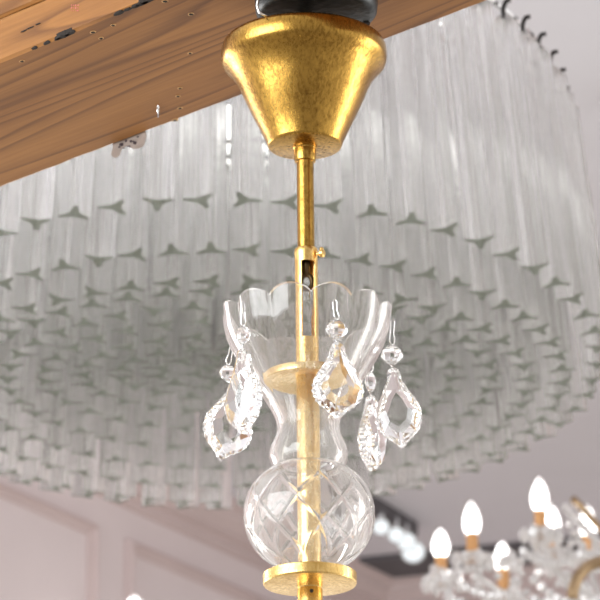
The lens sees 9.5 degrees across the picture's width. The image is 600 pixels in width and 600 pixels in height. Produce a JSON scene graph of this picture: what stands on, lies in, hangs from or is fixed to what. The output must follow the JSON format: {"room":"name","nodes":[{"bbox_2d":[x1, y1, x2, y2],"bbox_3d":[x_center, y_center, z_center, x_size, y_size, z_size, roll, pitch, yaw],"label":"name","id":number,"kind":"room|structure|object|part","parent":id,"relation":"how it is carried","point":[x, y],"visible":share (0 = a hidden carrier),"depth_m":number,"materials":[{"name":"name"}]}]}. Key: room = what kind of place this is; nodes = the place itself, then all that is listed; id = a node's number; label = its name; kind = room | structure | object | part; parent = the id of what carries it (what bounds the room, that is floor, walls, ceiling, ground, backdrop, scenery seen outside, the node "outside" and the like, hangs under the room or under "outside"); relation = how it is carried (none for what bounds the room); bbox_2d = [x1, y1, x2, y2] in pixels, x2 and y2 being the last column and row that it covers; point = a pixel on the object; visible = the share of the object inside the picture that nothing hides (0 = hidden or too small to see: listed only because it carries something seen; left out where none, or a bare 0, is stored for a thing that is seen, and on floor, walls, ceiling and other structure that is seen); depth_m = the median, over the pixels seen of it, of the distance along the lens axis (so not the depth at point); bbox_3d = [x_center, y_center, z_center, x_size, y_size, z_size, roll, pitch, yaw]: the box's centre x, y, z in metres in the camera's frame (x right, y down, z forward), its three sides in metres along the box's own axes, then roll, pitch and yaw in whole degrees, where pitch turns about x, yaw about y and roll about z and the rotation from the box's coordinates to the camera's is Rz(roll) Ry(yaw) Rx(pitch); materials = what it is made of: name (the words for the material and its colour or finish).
{"room":"store","nodes":[
{"label":"store","id":0,"kind":"room"},
{"bbox_2d":[0,473,327,599],"bbox_3d":[-1.571,0.601,6.377,0.172,1.800,7.000,-11,-22,28],"label":"wall","id":1,"kind":"structure","parent":0,"point":[54,545],"depth_m":8.33,"materials":[{"name":"paint"}]},
{"bbox_3d":[-0.733,1.076,7.610,0.022,1.520,1.100,-11,-22,28],"label":"panel moulding","id":2,"kind":"part","parent":1,"relation":"part of","materials":[{"name":"paint"}]},
{"bbox_3d":[-0.122,1.431,8.621,0.022,1.520,1.100,-11,-22,28],"label":"panel moulding","id":3,"kind":"part","parent":1,"relation":"part of","materials":[{"name":"paint"}]},
{"bbox_2d":[94,483,393,599],"bbox_3d":[-1.488,-0.216,6.613,0.085,0.104,7.000,-11,-22,28],"label":"trim","id":4,"kind":"structure","parent":1,"relation":"attached to","point":[223,530],"depth_m":8.77,"materials":[{"name":"paint"}]},
{"bbox_2d":[359,533,599,577],"bbox_3d":[2.999,0.355,8.482,6.000,0.012,0.185,-7,-21,17],"label":"trim","id":5,"kind":"structure","parent":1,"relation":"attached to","point":[393,565],"depth_m":9.26,"materials":[{"name":"paint"}]},
{"bbox_2d":[0,0,484,185],"bbox_3d":[0.014,-0.291,2.742,3.400,0.139,0.184,-18,-26,40],"label":"wooden beam","id":6,"kind":"structure","parent":0,"point":[78,77],"depth_m":2.83,"materials":[{"name":"brown wood"}]},
{"bbox_2d":[111,131,146,157],"bbox_3d":[-0.141,-0.129,2.974,0.039,0.016,0.004,-18,-26,40],"label":"paper scrap","id":7,"kind":"object","parent":6,"relation":"attached to","point":[137,141],"visible":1,"depth_m":2.97,"materials":[{"name":"grey paper"}]},
{"bbox_2d":[203,12,422,599],"bbox_3d":[0.009,0.003,2.617,0.158,0.500,0.134,-1,-20,0],"label":"pendant chandelier","id":8,"kind":"object","parent":6,"relation":"hanging from","point":[304,78],"visible":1,"depth_m":2.57,"materials":[{"name":"gold metal"}]},
{"bbox_2d":[256,0,268,16],"bbox_3d":[-0.025,-0.217,2.644,0.005,0.022,0.018,-15,-24,35],"label":"wire loop","id":9,"kind":"object","parent":8,"relation":"attached to","point":[257,1],"visible":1,"depth_m":2.64,"materials":[{"name":"silver metal"}]},
{"bbox_3d":[0.004,-0.069,2.648,0.013,0.076,0.013,-1,-20,0],"label":"rod","id":10,"kind":"part","parent":8,"relation":"part of","materials":[{"name":"gold metal"}]},
{"bbox_3d":[0.006,0.065,2.600,0.124,0.122,0.124,-1,-20,0],"label":"lamp shade","id":11,"kind":"part","parent":8,"relation":"part of","materials":[{"name":"clear glass"}]},
{"bbox_3d":[0.007,0.157,2.567,0.094,0.080,0.094,-1,-20,0],"label":"glass globe","id":12,"kind":"part","parent":8,"relation":"part of"},
{"bbox_2d":[255,0,377,24],"bbox_3d":[0.012,-0.222,2.694,0.092,0.025,0.092,-1,-20,0],"label":"bracket","id":13,"kind":"object","parent":6,"relation":"attached to","point":[365,11],"visible":0.51,"depth_m":2.67,"materials":[{"name":"black metal"}]},
{"bbox_2d":[231,0,599,556],"bbox_3d":[0.498,-0.208,7.030,11.000,0.120,9.900,-1,-20,0],"label":"ceiling","id":14,"kind":"structure","parent":0,"point":[566,465],"depth_m":8.57,"materials":[{"name":"paint"}]},
{"bbox_2d":[0,0,599,508],"bbox_3d":[-0.090,-0.429,4.510,0.915,1.150,1.181,-1,-20,0],"label":"chandelier","id":15,"kind":"object","parent":14,"relation":"hanging from","point":[457,193],"visible":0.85,"depth_m":4.06,"materials":[{"name":"clear glass"}]},
{"bbox_3d":[-0.086,-0.120,4.398,0.611,0.020,0.657,-1,-20,0],"label":"light panel","id":16,"kind":"part","parent":15,"relation":"part of","materials":[{"name":"clear glass"}]},
{"bbox_3d":[-0.087,-0.152,4.410,0.814,0.165,1.057,-1,-20,0],"label":"frame","id":17,"kind":"part","parent":15,"relation":"part of","materials":[{"name":"clear glass"}]},
{"bbox_2d":[372,496,425,563],"bbox_3d":[0.221,0.553,8.823,0.071,0.097,0.404,-9,-21,21],"label":"track light","id":18,"kind":"object","parent":14,"relation":"attached to","point":[400,529],"visible":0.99,"depth_m":8.86,"materials":[{"name":"paint"}]},
{"bbox_3d":[0.202,0.519,8.820,0.032,0.035,0.362,-10,-22,23],"label":"rail","id":19,"kind":"part","parent":18,"relation":"part of","materials":[{"name":"paint"}]},
{"bbox_2d":[420,484,599,599],"bbox_3d":[0.407,0.103,6.192,0.423,1.027,0.556,-1,-20,0],"label":"chandelier","id":20,"kind":"object","parent":14,"relation":"hanging from","point":[545,532],"visible":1,"depth_m":5.95,"materials":[{"name":"clear glass"}]},
{"bbox_3d":[0.241,0.416,6.181,0.031,0.053,0.031,-1,-20,0],"label":"bulb","id":21,"kind":"part","parent":20,"relation":"part of","materials":[{"name":"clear glass"}]},
{"bbox_3d":[0.414,0.509,6.115,0.359,0.080,0.011,-4,-20,9],"label":"arm","id":22,"kind":"part","parent":20,"relation":"part of","materials":[{"name":"clear glass"}]},
{"bbox_3d":[0.284,0.360,5.967,0.030,0.058,0.030,-1,-20,0],"label":"bulb","id":23,"kind":"part","parent":20,"relation":"part of","materials":[{"name":"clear glass"}]},
{"bbox_3d":[0.354,0.446,6.287,0.032,0.054,0.032,-1,-20,0],"label":"bulb","id":24,"kind":"part","parent":20,"relation":"part of","materials":[{"name":"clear glass"}]},
{"bbox_3d":[0.436,0.487,6.005,0.350,0.065,0.011,9,-22,-26],"label":"arm","id":25,"kind":"part","parent":20,"relation":"part of","materials":[{"name":"clear glass"}]},
{"bbox_3d":[0.394,0.318,5.918,0.030,0.059,0.030,-1,-20,0],"label":"bulb","id":26,"kind":"part","parent":20,"relation":"part of","materials":[{"name":"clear glass"}]},
{"bbox_3d":[0.432,0.376,6.184,0.031,0.056,0.031,-1,-20,0],"label":"bulb","id":27,"kind":"part","parent":20,"relation":"part of","materials":[{"name":"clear glass"}]},
{"bbox_3d":[0.510,0.482,6.119,0.172,0.110,0.011,-7,-21,17],"label":"arm","id":28,"kind":"part","parent":20,"relation":"part of","materials":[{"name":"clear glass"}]},
{"bbox_3d":[0.491,0.461,5.982,0.203,0.079,0.229,-1,-20,0],"label":"arm","id":29,"kind":"part","parent":20,"relation":"part of","materials":[{"name":"clear glass"}]},
{"bbox_3d":[0.506,0.388,6.338,0.032,0.058,0.032,-1,-20,0],"label":"bulb","id":30,"kind":"part","parent":20,"relation":"part of","materials":[{"name":"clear glass"}]},
{"bbox_3d":[0.548,0.488,6.197,0.011,0.140,0.224,7,-21,-21],"label":"arm","id":31,"kind":"part","parent":20,"relation":"part of","materials":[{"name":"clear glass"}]},
{"bbox_3d":[3.087,1.277,8.407,5.750,1.800,2.006,-1,-20,0],"label":"wall","id":32,"kind":"structure","parent":0,"visible":0},
{"bbox_2d":[387,564,599,599],"bbox_3d":[3.042,0.442,8.587,6.000,0.104,0.085,-7,-21,17],"label":"trim","id":33,"kind":"structure","parent":32,"relation":"attached to","point":[402,588],"depth_m":9.37,"materials":[{"name":"paint"}]}
]}

